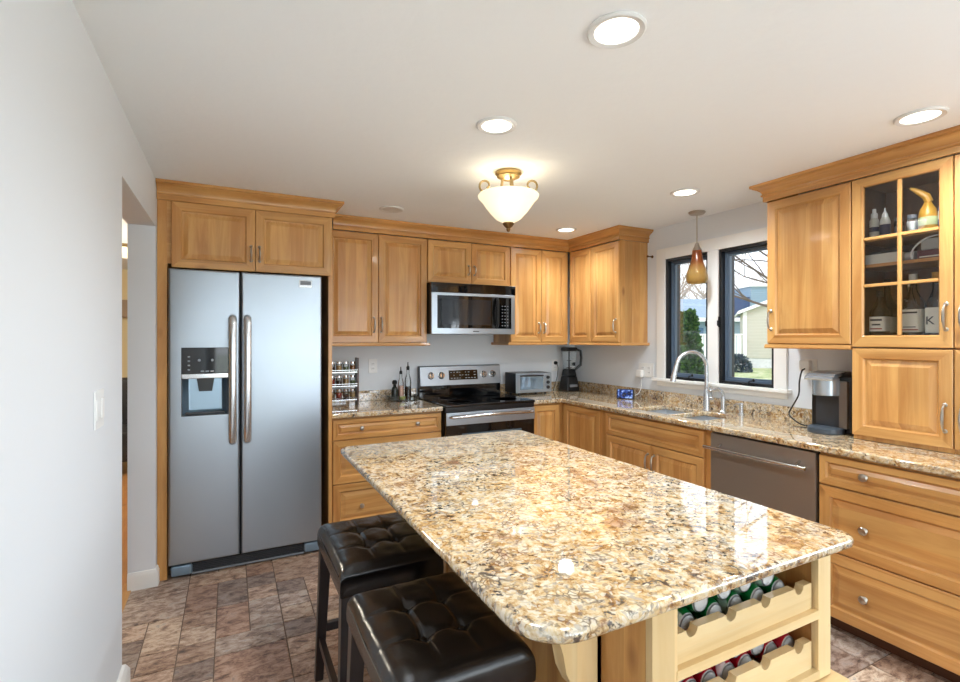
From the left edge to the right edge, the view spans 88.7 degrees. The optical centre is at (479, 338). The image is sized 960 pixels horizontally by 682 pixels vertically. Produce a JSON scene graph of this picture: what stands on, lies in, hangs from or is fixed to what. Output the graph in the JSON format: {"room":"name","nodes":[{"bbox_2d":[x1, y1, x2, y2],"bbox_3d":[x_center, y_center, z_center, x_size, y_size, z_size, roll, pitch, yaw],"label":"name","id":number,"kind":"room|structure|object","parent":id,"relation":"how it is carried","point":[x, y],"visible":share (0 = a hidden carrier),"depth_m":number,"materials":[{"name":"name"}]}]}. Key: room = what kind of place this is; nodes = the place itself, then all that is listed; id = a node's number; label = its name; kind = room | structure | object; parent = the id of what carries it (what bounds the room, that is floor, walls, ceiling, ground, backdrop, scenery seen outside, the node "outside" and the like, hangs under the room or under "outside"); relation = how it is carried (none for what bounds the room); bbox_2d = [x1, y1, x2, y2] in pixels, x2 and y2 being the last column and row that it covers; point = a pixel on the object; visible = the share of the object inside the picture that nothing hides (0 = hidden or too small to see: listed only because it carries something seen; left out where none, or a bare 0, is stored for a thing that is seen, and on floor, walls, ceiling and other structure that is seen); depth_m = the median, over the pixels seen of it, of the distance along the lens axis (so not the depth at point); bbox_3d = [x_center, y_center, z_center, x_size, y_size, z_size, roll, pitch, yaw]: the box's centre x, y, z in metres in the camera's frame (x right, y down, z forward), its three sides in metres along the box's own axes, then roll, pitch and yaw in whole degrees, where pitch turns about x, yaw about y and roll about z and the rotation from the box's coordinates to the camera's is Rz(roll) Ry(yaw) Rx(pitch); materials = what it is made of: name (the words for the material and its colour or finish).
{"room":"kitchen","nodes":[
{"label":"kitchen","id":0,"kind":"room"},
{"bbox_2d":[0,0,156,681],"bbox_3d":[-1.447,0.252,1.845,0.134,2.366,11.800,0,0,-27],"label":"wall","id":1,"kind":"structure","parent":0,"point":[73,165],"depth_m":1.30,"materials":[{"name":"white paint"}]},
{"bbox_2d":[94,388,103,430],"bbox_3d":[-1.250,0.230,1.614,0.008,0.125,0.115,0,0,-27],"label":"light switch","id":2,"kind":"object","parent":1,"relation":"attached to","point":[99,394],"visible":1,"depth_m":1.60,"materials":[{"name":"white plastic"}]},
{"bbox_2d":[117,664,129,681],"bbox_3d":[-0.154,1.374,-0.675,0.158,0.122,5.935,0,0,-27],"label":"baseboard","id":3,"kind":"structure","parent":1,"relation":"attached to","point":[124,675],"depth_m":1.95,"materials":[{"name":"white paint"}]},
{"bbox_2d":[122,583,130,612],"bbox_3d":[-1.808,1.442,2.393,0.050,0.026,1.095,0,0,-27],"label":"trim","id":4,"kind":"structure","parent":1,"relation":"attached to","point":[125,594],"depth_m":2.74,"materials":[{"name":"brown wood"}]},
{"bbox_2d":[127,565,159,590],"bbox_3d":[-1.954,1.385,2.858,0.148,0.100,0.093,0,0,-27],"label":"baseboard","id":5,"kind":"structure","parent":1,"relation":"attached to","point":[150,578],"depth_m":2.82,"materials":[{"name":"white paint"}]},
{"bbox_2d":[122,269,126,377],"bbox_3d":[-5.783,0.252,6.176,3.682,2.366,0.150,0,0,-27],"label":"wall","id":6,"kind":"structure","parent":0,"point":[124,272],"depth_m":6.60,"materials":[{"name":"beige paint"}]},
{"bbox_2d":[332,225,574,393],"bbox_3d":[-0.572,0.252,4.412,3.753,2.366,0.120,0,0,-27],"label":"wall","id":7,"kind":"structure","parent":0,"point":[444,349],"depth_m":4.48,"materials":[{"name":"white paint"}]},
{"bbox_2d":[332,388,415,402],"bbox_3d":[-0.938,0.478,4.144,0.835,0.086,0.022,0,0,-27],"label":"backsplash","id":8,"kind":"structure","parent":7,"relation":"attached to","point":[367,395],"depth_m":4.14,"materials":[{"name":"beige stone"}]},
{"bbox_2d":[332,230,429,345],"bbox_3d":[-0.855,-0.385,3.996,0.849,0.884,0.359,0,0,-27],"label":"upper cabinet","id":9,"kind":"object","parent":7,"relation":"attached to","point":[379,282],"visible":0.96,"depth_m":3.87,"materials":[{"name":"brown wood"}]},
{"bbox_2d":[333,214,653,251],"bbox_3d":[0.184,-0.878,3.947,2.526,0.103,0.746,0,0,-27],"label":"crown molding","id":10,"kind":"structure","parent":9,"relation":"attached to","point":[340,222],"depth_m":4.14,"materials":[{"name":"brown wood"}]},
{"bbox_2d":[427,239,509,285],"bbox_3d":[-0.144,-0.646,4.357,0.791,0.362,0.358,0,0,-27],"label":"upper cabinet","id":11,"kind":"object","parent":7,"relation":"attached to","point":[447,261],"visible":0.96,"depth_m":4.22,"materials":[{"name":"brown wood"}]},
{"bbox_2d":[427,282,514,334],"bbox_3d":[-0.118,-0.251,4.307,0.794,0.423,0.473,0,0,-27],"label":"microwave","id":12,"kind":"object","parent":11,"relation":"attached to","point":[452,308],"visible":0.99,"depth_m":4.11,"materials":[{"name":"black metal"}]},
{"bbox_2d":[491,247,567,344],"bbox_3d":[0.487,-0.385,4.678,0.673,0.884,0.359,0,0,-27],"label":"upper cabinet","id":13,"kind":"object","parent":7,"relation":"attached to","point":[539,278],"visible":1,"depth_m":4.55,"materials":[{"name":"brown wood"}]},
{"bbox_2d":[72,0,959,269],"bbox_3d":[-1.392,-0.981,1.873,7.615,0.100,12.000,0,0,-27],"label":"ceiling","id":14,"kind":"structure","parent":0,"point":[367,105],"depth_m":1.85,"materials":[{"name":"white paint"}]},
{"bbox_2d":[379,206,403,212],"bbox_3d":[-0.635,-0.926,3.525,0.176,0.009,0.176,0,0,-27],"label":"recessed light","id":15,"kind":"object","parent":14,"relation":"in","point":[387,209],"visible":1,"depth_m":3.51,"materials":[{"name":"white"}]},
{"bbox_2d":[477,116,516,134],"bbox_3d":[0.073,-0.926,2.142,0.176,0.009,0.176,0,0,-27],"label":"recessed light","id":16,"kind":"object","parent":14,"relation":"in","point":[494,125],"visible":1,"depth_m":2.13,"materials":[{"name":"white plastic"}]},
{"bbox_2d":[478,168,538,231],"bbox_3d":[0.158,-0.763,2.744,0.340,0.334,0.340,0,0,-27],"label":"ceiling lamp","id":17,"kind":"object","parent":14,"relation":"attached to","point":[507,205],"visible":1,"depth_m":2.67,"materials":[{"name":"white glass"}]},
{"bbox_2d":[587,10,646,48],"bbox_3d":[0.411,-0.926,1.481,0.176,0.009,0.176,0,0,-27],"label":"recessed light","id":18,"kind":"object","parent":14,"relation":"in","point":[617,29],"visible":1,"depth_m":1.47,"materials":[{"name":"white plastic"}]},
{"bbox_2d":[670,188,699,196],"bbox_3d":[1.300,-0.926,3.116,0.176,0.009,0.176,0,0,-27],"label":"recessed light","id":19,"kind":"object","parent":14,"relation":"in","point":[684,192],"visible":1,"depth_m":3.11,"materials":[{"name":"white"}]},
{"bbox_2d":[686,210,707,283],"bbox_3d":[1.591,-0.669,3.603,0.150,0.524,0.150,0,0,-27],"label":"pendant lamp","id":20,"kind":"object","parent":14,"relation":"hanging from","point":[697,273],"visible":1,"depth_m":3.56,"materials":[{"name":"brown glass"}]},
{"bbox_2d":[893,106,948,126],"bbox_3d":[1.839,-0.926,2.054,0.176,0.009,0.176,0,0,-27],"label":"recessed light","id":21,"kind":"object","parent":14,"relation":"in","point":[929,114],"visible":1,"depth_m":2.04,"materials":[{"name":"white plastic"}]},
{"bbox_2d":[122,462,951,681],"bbox_3d":[-1.385,1.466,1.876,7.630,0.058,11.800,0,0,-27],"label":"floor","id":22,"kind":"structure","parent":0,"point":[252,622],"depth_m":2.40,"materials":[{"name":"tile"}]},
{"bbox_2d":[122,377,126,461],"bbox_3d":[-4.071,0.946,5.419,0.850,0.981,0.850,0,0,-27],"label":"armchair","id":23,"kind":"object","parent":22,"relation":"on","point":[124,380],"visible":0.02,"depth_m":5.61,"materials":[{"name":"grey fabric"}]},
{"bbox_2d":[168,268,320,576],"bbox_3d":[-1.590,0.503,3.372,0.877,1.847,0.748,0,0,-27],"label":"refrigerator","id":24,"kind":"object","parent":22,"relation":"on","point":[244,349],"visible":0.97,"depth_m":3.09,"materials":[{"name":"grey metal"}]},
{"bbox_2d":[156,178,343,580],"bbox_3d":[-1.567,0.253,3.418,1.074,2.365,0.745,0,0,-27],"label":"tall cabinet","id":25,"kind":"object","parent":22,"relation":"on","point":[200,226],"visible":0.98,"depth_m":3.10,"materials":[{"name":"brown wood"}]},
{"bbox_2d":[314,512,443,681],"bbox_3d":[-0.408,1.099,1.935,0.393,0.670,0.523,0,0,-27],"label":"bar stool","id":26,"kind":"object","parent":22,"relation":"on","point":[360,555],"visible":0.81,"depth_m":1.80,"materials":[{"name":"black leather"}]},
{"bbox_2d":[332,411,440,522],"bbox_3d":[-0.797,0.995,3.870,0.837,0.876,0.638,0,0,-27],"label":"base cabinet","id":27,"kind":"object","parent":22,"relation":"on","point":[353,496],"visible":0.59,"depth_m":3.53,"materials":[{"name":"brown wood"}]},
{"bbox_2d":[332,388,442,418],"bbox_3d":[-0.798,0.495,3.869,0.835,0.120,0.639,0,0,-27],"label":"countertop","id":28,"kind":"structure","parent":27,"relation":"on","point":[371,402],"depth_m":3.78,"materials":[{"name":"beige stone"}]},
{"bbox_2d":[332,357,358,404],"bbox_3d":[-1.082,0.335,3.864,0.240,0.370,0.091,0,0,-27],"label":"spice rack","id":29,"kind":"object","parent":28,"relation":"on","point":[356,383],"visible":0.52,"depth_m":3.87,"materials":[{"name":"silver metal"}]},
{"bbox_2d":[346,572,535,681],"bbox_3d":[-0.134,1.099,1.373,0.393,0.670,0.523,0,0,-27],"label":"bar stool","id":30,"kind":"object","parent":22,"relation":"on","point":[435,628],"visible":0.95,"depth_m":1.28,"materials":[{"name":"black leather"}]},
{"bbox_2d":[417,364,534,436],"bbox_3d":[-0.034,0.807,4.193,0.812,1.135,0.713,0,0,-27],"label":"range","id":31,"kind":"object","parent":22,"relation":"on","point":[470,397],"visible":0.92,"depth_m":4.10,"materials":[{"name":"silver metal"}]},
{"bbox_2d":[419,393,534,407],"bbox_3d":[-0.034,0.519,4.192,0.810,0.022,0.595,0,0,-27],"label":"cooktop","id":32,"kind":"object","parent":31,"relation":"in","point":[446,400],"depth_m":4.09,"materials":[{"name":"black glass"}]},
{"bbox_2d":[441,407,534,436],"bbox_3d":[-0.030,0.953,4.184,0.804,0.845,0.693,0,0,-27],"label":"oven","id":33,"kind":"object","parent":31,"relation":"in","point":[455,421],"depth_m":3.89,"materials":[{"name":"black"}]},
{"bbox_2d":[533,402,562,442],"bbox_3d":[0.450,0.995,4.519,0.345,0.876,0.610,0,0,-27],"label":"base cabinet","id":34,"kind":"object","parent":22,"relation":"on","point":[548,420],"visible":0.22,"depth_m":4.26,"materials":[{"name":"brown wood"}]},
{"bbox_2d":[500,381,959,478],"bbox_3d":[1.456,0.495,3.196,0.934,0.120,3.880,0,0,-27],"label":"countertop","id":35,"kind":"structure","parent":34,"relation":"on","point":[772,423],"depth_m":3.10,"materials":[{"name":"beige stone"}]},
{"bbox_2d":[505,371,550,394],"bbox_3d":[0.465,0.419,4.671,0.384,0.203,0.252,0,0,-25],"label":"toaster oven","id":36,"kind":"object","parent":35,"relation":"on","point":[518,383],"visible":1,"depth_m":4.58,"materials":[{"name":"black metal"}]},
{"bbox_2d":[559,347,581,391],"bbox_3d":[0.913,0.302,4.932,0.198,0.435,0.155,0,0,-27],"label":"blender","id":37,"kind":"object","parent":35,"relation":"on","point":[569,381],"visible":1,"depth_m":4.89,"materials":[{"name":"black plastic"}]},
{"bbox_2d":[617,389,634,398],"bbox_3d":[1.269,0.478,4.284,0.144,0.085,0.078,0,0,25],"label":"smart display","id":38,"kind":"object","parent":35,"relation":"on","point":[621,393],"visible":1,"depth_m":4.25,"materials":[{"name":"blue plastic"}]},
{"bbox_2d":[649,409,721,420],"bbox_3d":[1.438,0.641,3.495,0.392,0.170,0.650,0,0,-27],"label":"sink","id":39,"kind":"object","parent":35,"relation":"in","point":[702,418],"visible":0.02,"depth_m":3.73,"materials":[{"name":"silver metal"}]},
{"bbox_2d":[649,409,689,417],"bbox_3d":[1.373,0.641,3.623,0.392,0.170,0.363,0,0,-27],"label":"basin","id":40,"kind":"object","parent":39,"relation":"in","point":[664,411],"depth_m":3.83,"materials":[{"name":"silver metal"}]},
{"bbox_2d":[690,416,721,420],"bbox_3d":[1.521,0.641,3.333,0.392,0.170,0.285,0,0,-27],"label":"basin","id":41,"kind":"object","parent":39,"relation":"in","point":[703,418],"depth_m":3.51,"materials":[{"name":"silver metal"}]},
{"bbox_2d":[670,350,713,410],"bbox_3d":[1.533,0.301,3.548,0.306,0.438,0.104,0,0,-7],"label":"tap","id":42,"kind":"object","parent":35,"relation":"on","point":[706,395],"visible":0.97,"depth_m":3.57,"materials":[{"name":"silver metal"}]},
{"bbox_2d":[709,387,726,411],"bbox_3d":[1.686,0.432,3.493,0.124,0.176,0.044,0,0,3],"label":"tap","id":43,"kind":"object","parent":35,"relation":"on","point":[723,399],"visible":1,"depth_m":3.48,"materials":[{"name":"silver metal"}]},
{"bbox_2d":[804,370,852,434],"bbox_3d":[1.986,0.351,2.755,0.303,0.338,0.210,0,0,-27],"label":"coffee maker","id":44,"kind":"object","parent":35,"relation":"on","point":[831,390],"visible":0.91,"depth_m":2.70,"materials":[{"name":"black plastic"}]},
{"bbox_2d":[807,424,844,434],"bbox_3d":[1.925,0.503,2.735,0.176,0.033,0.176,0,0,-27],"label":"drip tray","id":45,"kind":"object","parent":44,"relation":"on","point":[826,429],"depth_m":2.68,"materials":[{"name":"grey plastic"}]},
{"bbox_2d":[852,155,955,453],"bbox_3d":[2.158,-0.154,2.450,0.359,1.347,0.407,0,0,-27],"label":"cabinet","id":46,"kind":"object","parent":35,"relation":"on","point":[901,396],"depth_m":2.41,"materials":[{"name":"brown wood"}]},
{"bbox_2d":[869,209,878,236],"bbox_3d":[2.054,-0.595,2.559,0.042,0.160,0.042,0,0,-27],"label":"squeeze bottle","id":47,"kind":"object","parent":46,"relation":"on","point":[874,221],"visible":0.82,"depth_m":2.55,"materials":[{"name":"white plastic"}]},
{"bbox_2d":[869,291,890,334],"bbox_3d":[2.060,-0.111,2.533,0.078,0.273,0.075,0,0,-27],"label":"liquor bottle","id":48,"kind":"object","parent":46,"relation":"in","point":[879,319],"visible":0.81,"depth_m":2.51,"materials":[{"name":"brown glass"}]},
{"bbox_2d":[879,208,890,235],"bbox_3d":[2.071,-0.593,2.514,0.046,0.156,0.046,0,0,-27],"label":"squeeze bottle","id":49,"kind":"object","parent":46,"relation":"on","point":[885,223],"visible":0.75,"depth_m":2.50,"materials":[{"name":"white plastic"}]},
{"bbox_2d":[865,252,905,264],"bbox_3d":[2.128,-0.408,2.545,0.200,0.051,0.160,0,0,-27],"label":"box","id":50,"kind":"object","parent":46,"relation":"on","point":[892,256],"visible":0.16,"depth_m":2.49,"materials":[{"name":"white plastic"}]},
{"bbox_2d":[883,279,896,334],"bbox_3d":[2.135,-0.143,2.576,0.071,0.338,0.071,0,0,-27],"label":"liquor bottle","id":51,"kind":"object","parent":46,"relation":"in","point":[888,300],"visible":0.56,"depth_m":2.55,"materials":[{"name":"brown glass"}]},
{"bbox_2d":[865,230,938,247],"bbox_3d":[2.183,-0.505,2.463,0.276,0.016,0.375,0,0,-27],"label":"shelf","id":52,"kind":"object","parent":46,"relation":"attached to","point":[908,241],"depth_m":2.51,"materials":[{"name":"brown wood"}]},
{"bbox_2d":[865,257,938,271],"bbox_3d":[2.183,-0.373,2.463,0.276,0.016,0.375,0,0,-27],"label":"shelf","id":53,"kind":"object","parent":46,"relation":"attached to","point":[930,264],"depth_m":2.48,"materials":[{"name":"brown wood"}]},
{"bbox_2d":[906,214,917,230],"bbox_3d":[2.147,-0.565,2.442,0.044,0.100,0.044,0,0,-27],"label":"jar","id":54,"kind":"object","parent":46,"relation":"on","point":[913,225],"visible":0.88,"depth_m":2.43,"materials":[{"name":"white glass"}]},
{"bbox_2d":[902,274,924,334],"bbox_3d":[2.123,-0.146,2.409,0.084,0.343,0.081,0,0,-27],"label":"liquor bottle","id":55,"kind":"object","parent":46,"relation":"in","point":[913,320],"visible":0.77,"depth_m":2.39,"materials":[{"name":"clear glass"}]},
{"bbox_2d":[909,187,937,228],"bbox_3d":[2.155,-0.629,2.383,0.074,0.229,0.101,0,0,-27],"label":"spray bottle","id":56,"kind":"object","parent":46,"relation":"on","point":[928,215],"visible":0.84,"depth_m":2.35,"materials":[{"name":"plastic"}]},
{"bbox_2d":[917,248,938,258],"bbox_3d":[2.224,-0.403,2.361,0.197,0.041,0.125,0,0,-27],"label":"box","id":57,"kind":"object","parent":46,"relation":"on","point":[932,252],"visible":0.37,"depth_m":2.33,"materials":[{"name":"red"}]},
{"bbox_2d":[910,234,938,258],"bbox_3d":[2.188,-0.440,2.373,0.149,0.107,0.129,0,0,-27],"label":"basket","id":58,"kind":"object","parent":57,"relation":"on","point":[928,243],"visible":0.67,"depth_m":2.34,"materials":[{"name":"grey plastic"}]},
{"bbox_2d":[925,272,938,334],"bbox_3d":[2.167,-0.146,2.334,0.073,0.343,0.071,0,0,-27],"label":"liquor bottle","id":59,"kind":"object","parent":46,"relation":"in","point":[931,313],"visible":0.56,"depth_m":2.33,"materials":[{"name":"clear glass"}]},
{"bbox_2d":[955,154,959,454],"bbox_3d":[2.421,-0.154,1.932,0.358,1.346,0.752,0,0,-27],"label":"cabinet","id":60,"kind":"object","parent":35,"relation":"on","point":[957,157],"visible":1,"depth_m":2.19,"materials":[{"name":"brown wood"}]},
{"bbox_2d":[563,403,606,455],"bbox_3d":[0.983,0.995,4.480,0.610,0.876,1.162,0,0,-27],"label":"base cabinet","id":61,"kind":"object","parent":22,"relation":"on","point":[584,428],"visible":0.26,"depth_m":4.04,"materials":[{"name":"brown wood"}]},
{"bbox_2d":[443,555,849,681],"bbox_3d":[0.233,0.992,1.843,0.965,0.883,1.585,0,0,-27],"label":"kitchen island","id":62,"kind":"object","parent":22,"relation":"on","point":[654,649],"visible":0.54,"depth_m":1.22,"materials":[{"name":"brown wood"}]},
{"bbox_2d":[341,430,853,643],"bbox_3d":[0.164,0.535,1.838,1.027,0.028,1.722,0,0,-27],"label":"island countertop","id":63,"kind":"structure","parent":62,"relation":"on","point":[564,543],"depth_m":1.34,"materials":[{"name":"beige stone"}]},
{"bbox_2d":[678,606,694,630],"bbox_3d":[0.474,0.692,1.241,0.065,0.065,0.122,0,0,-27],"label":"drink can","id":64,"kind":"object","parent":62,"relation":"on","point":[685,617],"visible":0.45,"depth_m":1.19,"materials":[{"name":"green paint"}]},
{"bbox_2d":[692,667,715,681],"bbox_3d":[0.545,0.857,1.282,0.065,0.065,0.122,0,0,-27],"label":"drink can","id":65,"kind":"object","parent":62,"relation":"on","point":[708,674],"visible":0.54,"depth_m":1.23,"materials":[{"name":"red paint"}]},
{"bbox_2d":[690,597,721,618],"bbox_3d":[0.562,0.692,1.288,0.065,0.065,0.122,0,0,-27],"label":"drink can","id":66,"kind":"object","parent":62,"relation":"on","point":[713,606],"visible":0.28,"depth_m":1.24,"materials":[{"name":"green paint"}]},
{"bbox_2d":[684,598,707,612],"bbox_3d":[0.517,0.648,1.267,0.065,0.065,0.122,0,0,-27],"label":"drink can","id":67,"kind":"object","parent":66,"relation":"on","point":[699,606],"visible":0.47,"depth_m":1.21,"materials":[{"name":"green paint"}]},
{"bbox_2d":[711,659,734,679],"bbox_3d":[0.607,0.857,1.309,0.065,0.065,0.122,0,0,-27],"label":"drink can","id":68,"kind":"object","parent":62,"relation":"on","point":[721,670],"visible":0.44,"depth_m":1.25,"materials":[{"name":"red paint"}]},
{"bbox_2d":[715,590,741,614],"bbox_3d":[0.635,0.692,1.327,0.065,0.065,0.122,0,0,-27],"label":"drink can","id":69,"kind":"object","parent":62,"relation":"on","point":[734,598],"visible":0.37,"depth_m":1.27,"materials":[{"name":"green paint"}]},
{"bbox_2d":[729,652,751,667],"bbox_3d":[0.669,0.857,1.342,0.065,0.065,0.122,0,0,-27],"label":"drink can","id":70,"kind":"object","parent":62,"relation":"on","point":[744,657],"visible":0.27,"depth_m":1.29,"materials":[{"name":"red paint"}]},
{"bbox_2d":[677,607,819,681],"bbox_3d":[0.624,0.755,1.342,0.551,0.024,0.272,0,0,-27],"label":"shelf","id":71,"kind":"object","parent":62,"relation":"attached to","point":[693,663],"depth_m":1.21,"materials":[{"name":"brown wood"}]},
{"bbox_2d":[735,582,763,601],"bbox_3d":[0.713,0.692,1.363,0.065,0.065,0.122,0,0,-27],"label":"drink can","id":72,"kind":"object","parent":62,"relation":"on","point":[755,592],"visible":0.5,"depth_m":1.31,"materials":[{"name":"green paint"}]},
{"bbox_2d":[752,640,776,660],"bbox_3d":[0.767,0.857,1.394,0.065,0.065,0.122,0,0,-27],"label":"drink can","id":73,"kind":"object","parent":62,"relation":"on","point":[769,646],"visible":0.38,"depth_m":1.34,"materials":[{"name":"red paint"}]},
{"bbox_2d":[759,575,783,593],"bbox_3d":[0.794,0.692,1.406,0.065,0.065,0.122,0,0,-27],"label":"drink can","id":74,"kind":"object","parent":62,"relation":"on","point":[776,583],"visible":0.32,"depth_m":1.35,"materials":[{"name":"green paint"}]},
{"bbox_2d":[772,633,793,648],"bbox_3d":[0.832,0.857,1.423,0.064,0.064,0.122,0,0,-27],"label":"drink can","id":75,"kind":"object","parent":62,"relation":"on","point":[785,639],"visible":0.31,"depth_m":1.37,"materials":[{"name":"red paint"}]},
{"bbox_2d":[786,666,819,681],"bbox_3d":[0.624,0.920,1.342,0.551,0.024,0.272,0,0,-27],"label":"shelf","id":76,"kind":"object","parent":62,"relation":"attached to","point":[806,673],"depth_m":1.33,"materials":[{"name":"brown wood"}]},
{"bbox_2d":[606,409,713,488],"bbox_3d":[1.442,0.995,3.534,0.647,0.876,0.936,0,0,-27],"label":"base cabinet","id":77,"kind":"object","parent":22,"relation":"on","point":[676,451],"visible":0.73,"depth_m":3.33,"materials":[{"name":"brown wood"}]},
{"bbox_2d":[702,432,820,522],"bbox_3d":[1.774,0.997,2.841,0.662,0.868,0.611,0,0,-27],"label":"dishwasher","id":78,"kind":"object","parent":22,"relation":"on","point":[783,478],"visible":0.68,"depth_m":2.66,"materials":[{"name":"grey metal"}]},
{"bbox_2d":[819,452,959,681],"bbox_3d":[2.201,0.995,2.051,0.638,0.876,1.164,0,0,-27],"label":"base cabinet","id":79,"kind":"object","parent":22,"relation":"on","point":[896,589],"visible":0.99,"depth_m":2.16,"materials":[{"name":"brown wood"}]},
{"bbox_2d":[735,364,771,379],"bbox_3d":[39.143,1.885,59.140,116.635,0.001,150.000,0,0,-27],"label":"lawn","id":80,"kind":"structure","parent":0,"point":[758,373],"depth_m":25.96,"materials":[{"name":"green plant"}]},
{"bbox_2d":[680,260,704,298],"bbox_3d":[28.474,-5.634,72.161,11.389,15.048,11.674,0,0,-24],"label":"bare tree","id":81,"kind":"object","parent":80,"relation":"on","point":[682,290],"visible":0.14,"depth_m":71.15,"materials":[{"name":"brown plant"}]},
{"bbox_2d":[680,308,705,374],"bbox_3d":[4.741,0.598,11.010,0.840,2.574,0.799,0,0,-27],"label":"arborvitae","id":82,"kind":"object","parent":80,"relation":"on","point":[691,339],"visible":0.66,"depth_m":10.88,"materials":[{"name":"green plant"}]},
{"bbox_2d":[680,255,742,298],"bbox_3d":[39.329,-7.971,90.218,15.849,19.720,19.031,0,0,-27],"label":"bare tree","id":83,"kind":"object","parent":80,"relation":"on","point":[697,289],"visible":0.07,"depth_m":87.99,"materials":[{"name":"grey plant"}]},
{"bbox_2d":[700,334,742,364],"bbox_3d":[14.429,0.781,31.190,4.420,2.207,0.080,0,0,0],"label":"fence","id":84,"kind":"object","parent":80,"relation":"on","point":[703,335],"visible":0.14,"depth_m":31.20,"materials":[{"name":"white paint"}]},
{"bbox_2d":[680,284,766,353],"bbox_3d":[18.749,-1.434,46.900,17.800,6.637,8.800,0,0,0],"label":"house","id":85,"kind":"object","parent":80,"relation":"on","point":[755,292],"visible":0.16,"depth_m":43.20,"materials":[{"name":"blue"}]},
{"bbox_2d":[683,251,766,306],"bbox_3d":[4.725,-1.304,8.053,5.229,6.377,3.285,0,0,-24],"label":"bare tree","id":86,"kind":"object","parent":80,"relation":"on","point":[741,261],"visible":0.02,"depth_m":8.01,"materials":[{"name":"grey plant"}]},
{"bbox_2d":[735,353,752,372],"bbox_3d":[14.617,1.358,27.999,1.759,1.165,1.746,0,0,-27],"label":"shrub","id":87,"kind":"object","parent":80,"relation":"on","point":[740,359],"visible":0.62,"depth_m":27.55,"materials":[{"name":"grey plant"}]},
{"bbox_2d":[735,300,771,367],"bbox_3d":[22.061,-0.830,32.945,8.750,5.431,6.660,0,0,26],"label":"house","id":88,"kind":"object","parent":80,"relation":"on","point":[753,323],"visible":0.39,"depth_m":31.71,"materials":[{"name":"beige"}]},
{"bbox_2d":[575,153,959,408],"bbox_3d":[2.785,0.252,1.781,0.150,2.366,7.853,0,0,-27],"label":"wall","id":89,"kind":"structure","parent":0,"point":[602,364],"depth_m":3.89,"materials":[{"name":"white paint"}]},
{"bbox_2d":[569,240,649,345],"bbox_3d":[1.135,-0.385,4.464,0.360,0.884,0.721,0,0,-27],"label":"upper cabinet","id":90,"kind":"object","parent":89,"relation":"attached to","point":[609,281],"visible":1,"depth_m":4.23,"materials":[{"name":"brown wood"}]},
{"bbox_2d":[639,363,653,377],"bbox_3d":[1.438,0.270,4.258,0.008,0.120,0.170,0,0,-27],"label":"wall outlet","id":91,"kind":"object","parent":89,"relation":"attached to","point":[648,368],"visible":0.97,"depth_m":4.24,"materials":[{"name":"white plastic"}]},
{"bbox_2d":[500,381,811,422],"bbox_3d":[1.191,0.478,3.717,0.934,0.086,2.710,0,0,-27],"label":"backsplash","id":92,"kind":"structure","parent":89,"relation":"attached to","point":[752,408],"depth_m":3.75,"materials":[{"name":"beige stone"}]},
{"bbox_2d":[666,252,706,381],"bbox_3d":[1.678,-0.165,3.902,0.184,0.984,0.412,0,0,-27],"label":"window","id":93,"kind":"structure","parent":89,"relation":"in","point":[672,264],"depth_m":4.05,"materials":[{"name":"black metal"}]},
{"bbox_2d":[651,377,791,398],"bbox_3d":[1.738,0.359,3.659,0.078,0.065,1.140,0,0,-27],"label":"sill","id":94,"kind":"structure","parent":89,"relation":"attached to","point":[697,385],"depth_m":3.50,"materials":[{"name":"white paint"}]},
{"bbox_2d":[656,227,787,388],"bbox_3d":[1.738,-0.210,3.656,0.020,1.074,1.085,0,0,-27],"label":"window frame","id":95,"kind":"structure","parent":89,"relation":"attached to","point":[712,246],"depth_m":3.65,"materials":[{"name":"white paint"}]},
{"bbox_2d":[717,241,773,387],"bbox_3d":[1.901,-0.165,3.462,0.184,0.984,0.422,0,0,-27],"label":"window","id":96,"kind":"structure","parent":89,"relation":"in","point":[726,318],"depth_m":3.61,"materials":[{"name":"black metal"}]},
{"bbox_2d":[764,182,852,349],"bbox_3d":[1.960,-0.385,2.841,0.360,0.884,0.466,0,0,-27],"label":"upper cabinet","id":97,"kind":"object","parent":89,"relation":"attached to","point":[809,235],"visible":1,"depth_m":2.75,"materials":[{"name":"brown wood"}]},
{"bbox_2d":[749,125,959,202],"bbox_3d":[2.210,-0.878,2.319,0.387,0.103,1.733,0,0,-27],"label":"crown molding","id":98,"kind":"structure","parent":97,"relation":"attached to","point":[946,142],"depth_m":2.48,"materials":[{"name":"brown wood"}]},
{"bbox_2d":[804,359,816,376],"bbox_3d":[2.052,0.185,3.050,0.008,0.120,0.075,0,0,-27],"label":"wall outlet","id":99,"kind":"object","parent":89,"relation":"attached to","point":[814,361],"visible":0.41,"depth_m":3.03,"materials":[{"name":"white plastic"}]},
{"bbox_2d":[799,360,811,370],"bbox_3d":[2.023,0.168,3.052,0.041,0.065,0.060,0,0,-27],"label":"plug adapter","id":100,"kind":"object","parent":99,"relation":"attached to","point":[807,365],"visible":0.93,"depth_m":3.03,"materials":[{"name":"white plastic"}]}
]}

